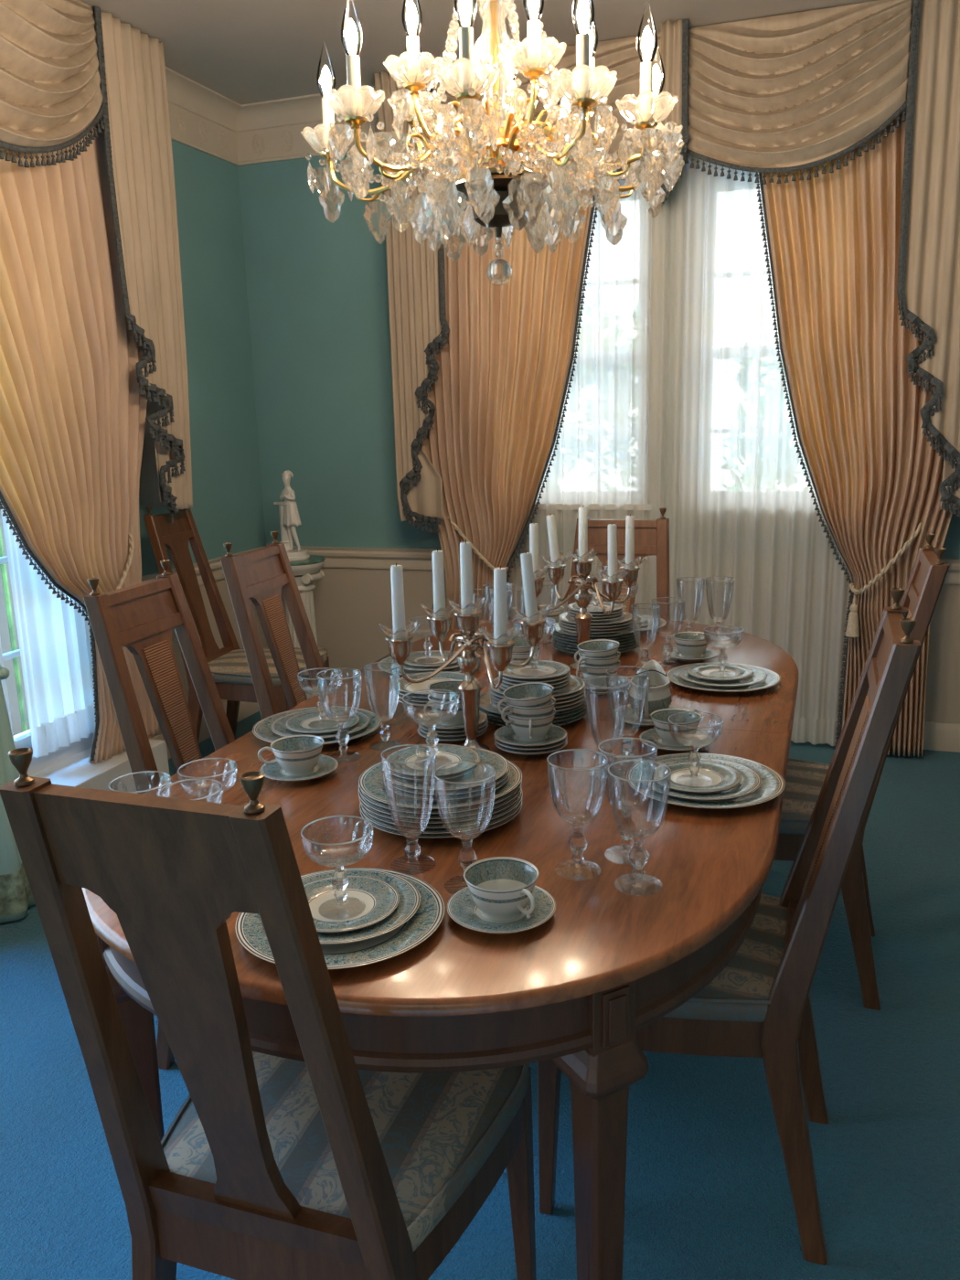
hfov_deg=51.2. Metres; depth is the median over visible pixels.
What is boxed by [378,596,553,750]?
candelabrum
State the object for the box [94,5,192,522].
valance
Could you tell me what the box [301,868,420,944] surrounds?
salad plate
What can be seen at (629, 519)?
taper candle
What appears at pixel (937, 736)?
baseboard
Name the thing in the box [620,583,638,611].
coupe glass
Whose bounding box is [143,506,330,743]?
dining chair
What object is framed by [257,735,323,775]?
teacup
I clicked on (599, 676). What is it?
wine glass
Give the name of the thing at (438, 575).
taper candle
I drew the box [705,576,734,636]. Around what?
iced tea glass
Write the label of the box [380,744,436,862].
iced tea glass
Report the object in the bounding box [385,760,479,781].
bread plate
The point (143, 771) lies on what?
coupe glass
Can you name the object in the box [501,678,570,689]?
bread plate
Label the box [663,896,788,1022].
seat cushion
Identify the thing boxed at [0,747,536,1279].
dining chair
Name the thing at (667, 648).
water goblet
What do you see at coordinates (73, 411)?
curtain
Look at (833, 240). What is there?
curtain
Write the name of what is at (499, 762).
salad plate
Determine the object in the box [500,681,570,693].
bread plate
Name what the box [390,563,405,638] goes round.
taper candle
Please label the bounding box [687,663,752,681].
bread plate
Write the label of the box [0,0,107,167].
swag valance
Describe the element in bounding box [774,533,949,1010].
dining chair
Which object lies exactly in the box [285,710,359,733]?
bread plate
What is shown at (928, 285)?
valance
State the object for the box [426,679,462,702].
teacup
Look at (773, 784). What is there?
dinner plate
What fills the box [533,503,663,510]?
window
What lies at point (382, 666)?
dinner plate
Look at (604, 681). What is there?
teacup
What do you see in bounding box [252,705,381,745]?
dinner plate
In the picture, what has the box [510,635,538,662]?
teacup
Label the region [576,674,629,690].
saucer
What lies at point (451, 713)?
teacup
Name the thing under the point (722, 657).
coupe glass
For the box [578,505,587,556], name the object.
taper candle
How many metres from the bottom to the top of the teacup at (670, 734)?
0.056 m
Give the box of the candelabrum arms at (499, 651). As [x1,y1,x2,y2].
[378,596,553,689]
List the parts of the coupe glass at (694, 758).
stem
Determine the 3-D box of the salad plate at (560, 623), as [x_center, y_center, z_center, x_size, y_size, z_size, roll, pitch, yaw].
[0.325,-0.043,2.812,0.210,0.016,0.210,-4,13,-9]
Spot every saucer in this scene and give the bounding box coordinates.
[259,754,338,781]
[417,710,487,729]
[417,719,488,733]
[417,727,487,741]
[418,722,488,736]
[447,885,555,934]
[493,724,566,746]
[494,736,567,750]
[494,739,567,755]
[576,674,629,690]
[585,683,630,694]
[639,728,713,751]
[663,647,718,661]
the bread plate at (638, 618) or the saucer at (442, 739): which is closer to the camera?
the saucer at (442, 739)
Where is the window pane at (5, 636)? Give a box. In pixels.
[0,509,30,735]
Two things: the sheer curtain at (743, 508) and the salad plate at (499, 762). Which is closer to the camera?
the salad plate at (499, 762)
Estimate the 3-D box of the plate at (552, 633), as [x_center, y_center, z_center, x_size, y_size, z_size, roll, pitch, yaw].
[0.325,-0.014,2.830,0.248,0.017,0.248,4,14,24]
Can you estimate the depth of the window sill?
3.66 m
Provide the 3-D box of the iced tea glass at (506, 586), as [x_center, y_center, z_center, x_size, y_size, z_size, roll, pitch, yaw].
[0.099,-0.059,2.841,0.081,0.177,0.081,-6,13,-17]
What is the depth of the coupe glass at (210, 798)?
1.63 m
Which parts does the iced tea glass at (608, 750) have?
stem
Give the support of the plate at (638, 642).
on the plate at (552, 645)
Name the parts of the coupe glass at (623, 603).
stem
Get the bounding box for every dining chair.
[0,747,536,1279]
[83,559,234,1069]
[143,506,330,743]
[219,531,330,719]
[537,588,920,1265]
[566,507,670,619]
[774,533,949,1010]
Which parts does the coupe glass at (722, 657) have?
stem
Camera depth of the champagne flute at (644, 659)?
2.58 m
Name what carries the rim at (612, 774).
on the water goblet at (638, 857)
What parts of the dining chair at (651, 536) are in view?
leg, cane panel, crest rail, leg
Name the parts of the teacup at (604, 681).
cup handle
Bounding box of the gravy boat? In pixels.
[612,660,680,727]
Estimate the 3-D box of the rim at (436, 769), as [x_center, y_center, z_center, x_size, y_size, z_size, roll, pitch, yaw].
[-0.020,0.231,1.408,0.087,0.098,0.087,3,13,19]
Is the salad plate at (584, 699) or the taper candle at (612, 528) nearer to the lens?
the salad plate at (584, 699)
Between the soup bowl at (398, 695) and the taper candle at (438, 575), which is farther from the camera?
the soup bowl at (398, 695)
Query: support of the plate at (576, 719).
on the dining table at (616, 954)
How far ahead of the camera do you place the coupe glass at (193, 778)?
1.55 m
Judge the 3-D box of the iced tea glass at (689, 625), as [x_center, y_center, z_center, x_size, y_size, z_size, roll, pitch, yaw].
[0.611,-0.089,2.913,0.081,0.177,0.081,-10,15,-33]
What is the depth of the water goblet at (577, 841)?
1.46 m
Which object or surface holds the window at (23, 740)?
in the wall at (228, 507)
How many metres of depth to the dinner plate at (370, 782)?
1.62 m
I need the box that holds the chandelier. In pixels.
[300,0,684,285]
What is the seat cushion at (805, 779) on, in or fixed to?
on the dining chair at (805, 779)
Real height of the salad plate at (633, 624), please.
0.016 m
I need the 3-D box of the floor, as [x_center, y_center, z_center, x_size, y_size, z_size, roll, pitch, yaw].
[0.015,1.083,1.923,4.808,0.120,6.281,3,13,19]
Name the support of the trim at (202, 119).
attached to the wall at (228, 507)
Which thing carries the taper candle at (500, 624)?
on the candelabrum at (499, 651)
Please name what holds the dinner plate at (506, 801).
on the dinner plate at (498, 809)
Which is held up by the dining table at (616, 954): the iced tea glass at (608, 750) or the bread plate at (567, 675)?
the iced tea glass at (608, 750)
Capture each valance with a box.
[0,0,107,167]
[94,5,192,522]
[373,71,450,533]
[432,32,661,182]
[659,19,689,204]
[681,0,913,184]
[896,0,959,516]
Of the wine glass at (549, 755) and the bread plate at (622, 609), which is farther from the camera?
the bread plate at (622, 609)
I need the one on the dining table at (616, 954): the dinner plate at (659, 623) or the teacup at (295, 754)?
the dinner plate at (659, 623)
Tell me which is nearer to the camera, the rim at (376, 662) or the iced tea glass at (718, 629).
the rim at (376, 662)
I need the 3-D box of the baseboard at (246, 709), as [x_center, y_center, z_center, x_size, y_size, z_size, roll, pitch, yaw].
[-2.002,0.890,2.480,0.016,0.117,5.881,3,13,19]
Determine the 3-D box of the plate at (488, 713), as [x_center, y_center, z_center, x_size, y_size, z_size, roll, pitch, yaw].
[0.113,0.147,2.216,0.248,0.017,0.248,3,14,21]
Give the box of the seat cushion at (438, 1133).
[162,1051,528,1251]
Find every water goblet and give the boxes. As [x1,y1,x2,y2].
[316,667,361,755]
[433,760,495,883]
[473,588,493,645]
[542,580,554,639]
[546,748,607,867]
[597,736,657,852]
[608,758,671,882]
[651,597,685,661]
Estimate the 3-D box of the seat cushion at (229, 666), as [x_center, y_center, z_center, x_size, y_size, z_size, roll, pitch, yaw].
[-0.879,0.097,4.050,0.446,0.066,0.471,1,13,13]
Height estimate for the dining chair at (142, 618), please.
1.105 m
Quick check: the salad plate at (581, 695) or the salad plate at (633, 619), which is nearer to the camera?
the salad plate at (581, 695)
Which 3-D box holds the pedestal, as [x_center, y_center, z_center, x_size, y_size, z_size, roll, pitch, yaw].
[-0.828,0.017,4.662,0.260,0.796,0.260,3,13,19]
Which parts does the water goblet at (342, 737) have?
stem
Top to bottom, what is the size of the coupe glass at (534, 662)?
0.113 m
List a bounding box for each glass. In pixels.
[108,770,170,792]
[159,778,222,799]
[177,757,236,802]
[297,667,341,722]
[300,815,373,906]
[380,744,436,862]
[402,689,458,759]
[408,615,431,659]
[506,586,523,633]
[512,617,555,669]
[546,748,607,770]
[585,675,629,688]
[585,675,629,770]
[590,565,607,606]
[597,736,657,757]
[605,665,649,756]
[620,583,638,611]
[667,711,723,778]
[676,576,704,631]
[704,625,743,671]
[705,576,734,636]
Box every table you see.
[0,664,35,923]
[82,618,799,1279]
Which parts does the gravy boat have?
handle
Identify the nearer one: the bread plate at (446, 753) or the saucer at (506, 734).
the bread plate at (446, 753)
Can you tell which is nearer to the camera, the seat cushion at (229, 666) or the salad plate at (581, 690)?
the salad plate at (581, 690)
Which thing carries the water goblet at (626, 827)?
on the dining table at (616, 954)
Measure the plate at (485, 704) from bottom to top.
0.017 m
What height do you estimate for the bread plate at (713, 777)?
0.014 m
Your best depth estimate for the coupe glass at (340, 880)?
1.31 m
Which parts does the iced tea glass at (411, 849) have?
stem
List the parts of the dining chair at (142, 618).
leg, crest rail, cane panel, leg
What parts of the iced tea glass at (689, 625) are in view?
stem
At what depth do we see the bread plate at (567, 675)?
2.11 m
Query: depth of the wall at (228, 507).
4.56 m
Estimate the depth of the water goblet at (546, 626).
2.95 m
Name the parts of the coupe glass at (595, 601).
stem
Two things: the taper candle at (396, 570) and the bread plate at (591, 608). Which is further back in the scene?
the bread plate at (591, 608)
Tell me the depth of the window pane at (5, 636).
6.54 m
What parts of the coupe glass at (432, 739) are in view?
stem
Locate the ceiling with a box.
[80,0,874,104]
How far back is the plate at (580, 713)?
2.13 m
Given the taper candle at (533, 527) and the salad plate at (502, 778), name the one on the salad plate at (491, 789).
the salad plate at (502, 778)
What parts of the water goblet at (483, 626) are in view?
stem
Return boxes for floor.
[0,710,959,1279]
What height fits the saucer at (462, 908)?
0.017 m
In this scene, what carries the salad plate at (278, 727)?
on the dinner plate at (261, 730)
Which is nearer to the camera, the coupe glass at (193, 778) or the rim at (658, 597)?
the coupe glass at (193, 778)
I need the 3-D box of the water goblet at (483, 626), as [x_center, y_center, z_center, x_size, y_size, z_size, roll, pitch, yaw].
[0.010,-0.052,2.830,0.087,0.173,0.087,-13,17,-42]
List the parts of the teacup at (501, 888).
cup handle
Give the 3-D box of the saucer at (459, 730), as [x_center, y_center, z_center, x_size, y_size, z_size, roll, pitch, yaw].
[-0.056,0.178,2.098,0.146,0.017,0.146,10,17,42]
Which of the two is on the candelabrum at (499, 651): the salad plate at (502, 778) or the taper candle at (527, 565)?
the taper candle at (527, 565)
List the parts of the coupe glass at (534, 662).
stem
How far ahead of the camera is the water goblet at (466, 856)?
1.42 m
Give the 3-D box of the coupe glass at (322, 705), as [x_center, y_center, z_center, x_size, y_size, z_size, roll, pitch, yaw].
[-0.335,0.124,2.119,0.094,0.113,0.094,0,13,6]
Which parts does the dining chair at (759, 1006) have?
leg, seat rail, cane panel, leg, leg, crest rail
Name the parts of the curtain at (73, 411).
tieback cord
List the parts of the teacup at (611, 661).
cup handle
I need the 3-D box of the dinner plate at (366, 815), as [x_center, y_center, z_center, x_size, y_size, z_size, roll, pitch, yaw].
[-0.065,0.278,1.693,0.274,0.018,0.274,-4,13,-11]
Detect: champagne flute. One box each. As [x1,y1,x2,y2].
[363,661,399,743]
[631,603,659,665]
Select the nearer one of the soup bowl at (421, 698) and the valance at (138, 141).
the soup bowl at (421, 698)
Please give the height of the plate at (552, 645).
0.017 m
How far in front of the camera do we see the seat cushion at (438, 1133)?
1.31 m
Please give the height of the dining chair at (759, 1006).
1.105 m
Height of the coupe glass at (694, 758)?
0.113 m
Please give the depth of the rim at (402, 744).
1.46 m
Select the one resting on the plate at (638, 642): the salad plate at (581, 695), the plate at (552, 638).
the plate at (552, 638)
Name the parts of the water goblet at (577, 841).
stem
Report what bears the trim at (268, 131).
attached to the wall at (317, 291)
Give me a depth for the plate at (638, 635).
2.76 m
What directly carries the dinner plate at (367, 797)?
on the dinner plate at (506, 801)
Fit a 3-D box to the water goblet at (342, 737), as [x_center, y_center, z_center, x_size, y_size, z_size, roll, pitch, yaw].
[-0.273,0.149,1.971,0.087,0.173,0.087,-3,13,-8]
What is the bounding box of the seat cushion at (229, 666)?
[207,648,327,686]
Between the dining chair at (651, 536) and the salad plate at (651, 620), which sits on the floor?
the dining chair at (651, 536)
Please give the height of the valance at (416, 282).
1.875 m
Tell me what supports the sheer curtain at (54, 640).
hanging from the window at (23, 740)
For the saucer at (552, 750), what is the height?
0.017 m
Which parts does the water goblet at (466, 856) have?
stem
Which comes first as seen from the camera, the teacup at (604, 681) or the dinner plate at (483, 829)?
the dinner plate at (483, 829)
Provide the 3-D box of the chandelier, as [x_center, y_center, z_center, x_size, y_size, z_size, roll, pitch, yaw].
[0.036,-1.263,1.899,0.721,1.116,0.747,8,16,36]
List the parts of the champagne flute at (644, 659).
stem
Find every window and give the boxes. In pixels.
[0,556,94,776]
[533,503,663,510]
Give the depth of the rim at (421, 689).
1.62 m
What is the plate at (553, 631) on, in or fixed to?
on the plate at (552, 633)
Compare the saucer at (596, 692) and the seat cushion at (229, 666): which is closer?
the saucer at (596, 692)
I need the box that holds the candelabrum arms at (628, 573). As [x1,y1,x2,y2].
[518,548,645,615]
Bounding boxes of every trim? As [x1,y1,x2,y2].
[95,31,241,166]
[141,545,266,589]
[235,85,433,165]
[263,545,959,584]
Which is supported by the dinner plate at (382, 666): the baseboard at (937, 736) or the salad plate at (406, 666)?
the salad plate at (406, 666)
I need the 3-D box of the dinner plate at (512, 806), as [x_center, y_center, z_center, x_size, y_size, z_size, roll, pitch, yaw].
[-0.065,0.269,1.693,0.274,0.018,0.274,-2,13,-2]
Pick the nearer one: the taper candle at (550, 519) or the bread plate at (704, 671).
the bread plate at (704, 671)
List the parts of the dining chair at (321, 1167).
leg, crest rail, rail, leg, seat rail, leg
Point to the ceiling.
(244, 51)
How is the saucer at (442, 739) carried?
on the dining table at (616, 954)
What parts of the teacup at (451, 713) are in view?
cup handle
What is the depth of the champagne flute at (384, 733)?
2.04 m
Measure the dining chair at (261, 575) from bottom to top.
1.105 m
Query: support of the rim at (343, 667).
on the water goblet at (342, 737)
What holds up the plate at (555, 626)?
on the plate at (553, 631)
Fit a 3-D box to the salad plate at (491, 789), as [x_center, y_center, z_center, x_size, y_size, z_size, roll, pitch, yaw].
[-0.056,0.233,1.672,0.210,0.016,0.210,6,15,30]
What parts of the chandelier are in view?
flame bulb, flame bulb, bead chain, bead chain, arm, bead chain, bead chain, flame bulb, arm, flame bulb, bead chain, bead chain, bead chain, bead chain, bead chain, arm, arm, bead chain, bead chain, bead chain, bead chain, bead chain, flame bulb, bead chain, arm, lamp shade, bead chain, bead chain, bead chain, bead chain, arm, flame bulb, bead chain, bead chain, arm, bead chain, bead chain, bead chain, arm, bead chain, flame bulb, bead chain, arm, bead chain, flame bulb, arm, flame bulb, bead chain, bead chain, bead chain, bead chain, bead chain, flame bulb, flame bulb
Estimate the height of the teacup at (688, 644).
0.056 m
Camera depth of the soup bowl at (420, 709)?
2.23 m
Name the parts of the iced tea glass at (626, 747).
stem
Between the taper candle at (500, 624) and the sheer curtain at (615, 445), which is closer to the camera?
the taper candle at (500, 624)
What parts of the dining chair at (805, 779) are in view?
seat rail, leg, leg, cane panel, crest rail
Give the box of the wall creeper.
[0,524,27,732]
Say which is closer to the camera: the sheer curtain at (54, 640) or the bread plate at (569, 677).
the bread plate at (569, 677)
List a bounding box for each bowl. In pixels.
[177,757,236,778]
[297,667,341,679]
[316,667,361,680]
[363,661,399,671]
[393,671,477,697]
[394,686,428,701]
[394,690,429,703]
[394,694,432,714]
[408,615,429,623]
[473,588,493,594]
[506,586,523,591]
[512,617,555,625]
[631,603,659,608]
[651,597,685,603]
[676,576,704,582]
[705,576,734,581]
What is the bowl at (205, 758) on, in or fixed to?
on the coupe glass at (210, 798)
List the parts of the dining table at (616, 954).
leg, leg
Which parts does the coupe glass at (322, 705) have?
stem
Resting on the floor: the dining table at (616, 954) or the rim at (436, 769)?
the dining table at (616, 954)
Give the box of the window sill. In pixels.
[30,738,169,793]
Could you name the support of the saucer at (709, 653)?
on the dining table at (616, 954)
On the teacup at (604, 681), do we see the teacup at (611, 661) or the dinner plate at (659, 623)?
the teacup at (611, 661)
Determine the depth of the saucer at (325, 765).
1.88 m
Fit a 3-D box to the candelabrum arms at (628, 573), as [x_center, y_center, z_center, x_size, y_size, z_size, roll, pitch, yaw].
[0.267,-0.157,2.590,0.289,0.152,0.279,3,13,19]
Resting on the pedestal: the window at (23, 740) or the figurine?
the figurine
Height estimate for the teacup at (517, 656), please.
0.056 m
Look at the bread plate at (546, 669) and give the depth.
2.16 m
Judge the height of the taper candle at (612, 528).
0.147 m
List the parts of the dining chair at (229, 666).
leg, crest rail, leg, seat rail, leg, leg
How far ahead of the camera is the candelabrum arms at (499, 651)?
1.93 m
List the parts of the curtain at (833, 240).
tieback cord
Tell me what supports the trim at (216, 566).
attached to the wall at (228, 507)
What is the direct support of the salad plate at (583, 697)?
on the salad plate at (584, 699)
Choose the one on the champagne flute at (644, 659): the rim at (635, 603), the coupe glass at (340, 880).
the rim at (635, 603)
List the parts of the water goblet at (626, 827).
stem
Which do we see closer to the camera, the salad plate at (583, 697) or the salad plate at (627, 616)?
the salad plate at (583, 697)
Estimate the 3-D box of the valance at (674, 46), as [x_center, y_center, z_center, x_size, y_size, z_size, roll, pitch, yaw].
[0.746,-1.962,3.833,0.151,0.633,0.361,3,13,19]
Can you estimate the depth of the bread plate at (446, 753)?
1.67 m
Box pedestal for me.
[284,554,325,699]
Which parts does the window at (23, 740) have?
frame, sill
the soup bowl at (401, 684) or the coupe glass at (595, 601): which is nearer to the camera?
the soup bowl at (401, 684)
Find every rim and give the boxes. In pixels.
[300,815,373,845]
[380,744,436,763]
[402,689,458,705]
[433,760,495,783]
[608,758,671,781]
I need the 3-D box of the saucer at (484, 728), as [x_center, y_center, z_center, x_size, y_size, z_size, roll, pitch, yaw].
[-0.055,0.186,2.100,0.146,0.017,0.146,-4,13,-11]
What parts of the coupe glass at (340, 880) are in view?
stem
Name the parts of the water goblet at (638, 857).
stem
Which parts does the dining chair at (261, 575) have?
leg, crest rail, cane panel, leg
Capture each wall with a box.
[31,139,268,748]
[237,150,959,724]
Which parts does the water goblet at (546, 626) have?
stem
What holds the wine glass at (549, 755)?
on the water goblet at (577, 841)
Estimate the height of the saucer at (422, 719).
0.017 m
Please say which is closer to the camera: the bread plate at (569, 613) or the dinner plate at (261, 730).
the dinner plate at (261, 730)
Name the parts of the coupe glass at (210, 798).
stem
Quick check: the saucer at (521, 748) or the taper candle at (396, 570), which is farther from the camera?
the saucer at (521, 748)
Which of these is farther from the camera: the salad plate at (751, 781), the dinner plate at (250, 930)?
the salad plate at (751, 781)
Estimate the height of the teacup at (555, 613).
0.056 m
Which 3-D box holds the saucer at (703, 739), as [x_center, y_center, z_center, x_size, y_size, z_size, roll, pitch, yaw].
[0.392,0.203,2.007,0.146,0.017,0.146,-2,13,-3]
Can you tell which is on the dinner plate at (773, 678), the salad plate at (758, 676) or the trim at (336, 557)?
the salad plate at (758, 676)
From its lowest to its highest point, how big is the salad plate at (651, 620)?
0.016 m
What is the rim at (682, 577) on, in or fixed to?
on the iced tea glass at (689, 625)
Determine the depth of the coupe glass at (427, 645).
2.64 m
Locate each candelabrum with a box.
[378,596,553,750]
[518,548,645,670]
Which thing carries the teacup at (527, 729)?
on the saucer at (506, 734)
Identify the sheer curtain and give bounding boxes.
[0,504,95,757]
[506,170,677,619]
[671,151,852,746]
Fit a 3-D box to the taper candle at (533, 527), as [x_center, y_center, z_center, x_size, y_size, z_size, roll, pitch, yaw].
[0.136,-0.224,2.513,0.024,0.147,0.024,3,13,19]
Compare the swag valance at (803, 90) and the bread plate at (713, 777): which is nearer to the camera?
the bread plate at (713, 777)
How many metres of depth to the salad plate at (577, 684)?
2.16 m
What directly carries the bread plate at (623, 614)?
on the salad plate at (627, 616)
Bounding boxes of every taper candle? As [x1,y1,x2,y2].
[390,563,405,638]
[432,548,445,612]
[459,539,473,613]
[493,565,507,639]
[520,550,537,621]
[529,522,539,572]
[546,514,559,562]
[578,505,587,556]
[607,522,618,580]
[625,513,634,564]
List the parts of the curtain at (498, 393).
tieback cord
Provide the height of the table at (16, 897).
0.738 m
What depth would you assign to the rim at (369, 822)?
1.30 m
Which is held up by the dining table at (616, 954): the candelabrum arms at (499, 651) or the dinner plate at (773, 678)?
the dinner plate at (773, 678)
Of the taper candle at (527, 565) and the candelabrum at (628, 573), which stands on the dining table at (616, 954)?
the candelabrum at (628, 573)
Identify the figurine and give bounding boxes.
[273,470,309,561]
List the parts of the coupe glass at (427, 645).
stem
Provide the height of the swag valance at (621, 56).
0.576 m
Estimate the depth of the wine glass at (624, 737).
1.48 m
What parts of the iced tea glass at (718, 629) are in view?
stem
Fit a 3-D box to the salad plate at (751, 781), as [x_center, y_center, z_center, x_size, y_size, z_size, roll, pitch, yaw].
[0.388,0.249,1.771,0.210,0.016,0.210,-13,17,-42]
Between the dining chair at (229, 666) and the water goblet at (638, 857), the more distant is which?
the dining chair at (229, 666)
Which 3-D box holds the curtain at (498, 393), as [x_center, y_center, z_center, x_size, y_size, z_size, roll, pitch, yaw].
[0.110,-0.927,4.342,0.915,2.710,0.187,5,14,27]
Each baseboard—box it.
[151,701,259,758]
[330,681,959,752]
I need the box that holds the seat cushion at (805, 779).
[778,760,829,834]
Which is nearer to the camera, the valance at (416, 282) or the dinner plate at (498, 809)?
the dinner plate at (498, 809)
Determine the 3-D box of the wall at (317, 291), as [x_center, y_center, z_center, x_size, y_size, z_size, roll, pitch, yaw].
[1.030,-0.971,4.287,4.408,2.790,0.220,3,13,19]
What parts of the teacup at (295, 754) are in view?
cup handle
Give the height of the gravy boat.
0.117 m
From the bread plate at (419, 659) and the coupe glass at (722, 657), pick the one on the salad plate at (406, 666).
the bread plate at (419, 659)
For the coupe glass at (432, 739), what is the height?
0.113 m
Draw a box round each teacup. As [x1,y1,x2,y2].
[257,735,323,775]
[423,693,463,725]
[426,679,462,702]
[463,856,538,920]
[497,682,553,717]
[501,696,555,725]
[505,707,555,741]
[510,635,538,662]
[511,646,540,661]
[537,604,564,626]
[574,639,619,665]
[576,660,620,686]
[577,650,620,673]
[650,708,701,746]
[672,631,711,657]
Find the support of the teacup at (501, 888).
on the saucer at (462, 908)
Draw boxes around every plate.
[235,867,444,969]
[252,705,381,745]
[270,708,370,738]
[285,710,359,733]
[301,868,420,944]
[303,875,399,933]
[358,759,522,809]
[358,779,522,814]
[358,786,521,819]
[358,788,522,823]
[359,799,522,833]
[360,791,522,828]
[360,803,522,838]
[377,650,461,675]
[382,746,509,790]
[383,768,509,795]
[383,774,509,800]
[385,743,479,777]
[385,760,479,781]
[391,650,458,671]
[405,651,457,667]
[479,690,587,715]
[479,703,587,719]
[487,704,587,723]
[487,709,587,725]
[489,674,585,696]
[489,686,585,700]
[489,690,585,704]
[490,693,586,708]
[490,697,586,712]
[498,660,570,679]
[498,671,570,682]
[498,673,570,685]
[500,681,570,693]
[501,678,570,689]
[551,622,639,638]
[551,630,639,641]
[551,637,639,648]
[551,642,639,653]
[552,629,639,639]
[552,633,639,644]
[552,640,639,650]
[558,611,633,625]
[558,618,634,628]
[558,620,633,631]
[558,623,634,634]
[567,600,623,612]
[567,607,624,616]
[567,610,623,618]
[567,613,624,621]
[626,752,785,809]
[631,613,648,623]
[635,613,656,627]
[637,613,666,630]
[640,757,761,800]
[650,759,741,792]
[666,661,780,692]
[678,663,767,686]
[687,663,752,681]
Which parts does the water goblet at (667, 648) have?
stem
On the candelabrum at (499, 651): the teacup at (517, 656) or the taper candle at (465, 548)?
the taper candle at (465, 548)
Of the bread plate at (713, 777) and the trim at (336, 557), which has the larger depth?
the trim at (336, 557)
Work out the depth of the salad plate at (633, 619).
2.74 m
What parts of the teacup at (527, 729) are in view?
cup handle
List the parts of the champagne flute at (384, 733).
stem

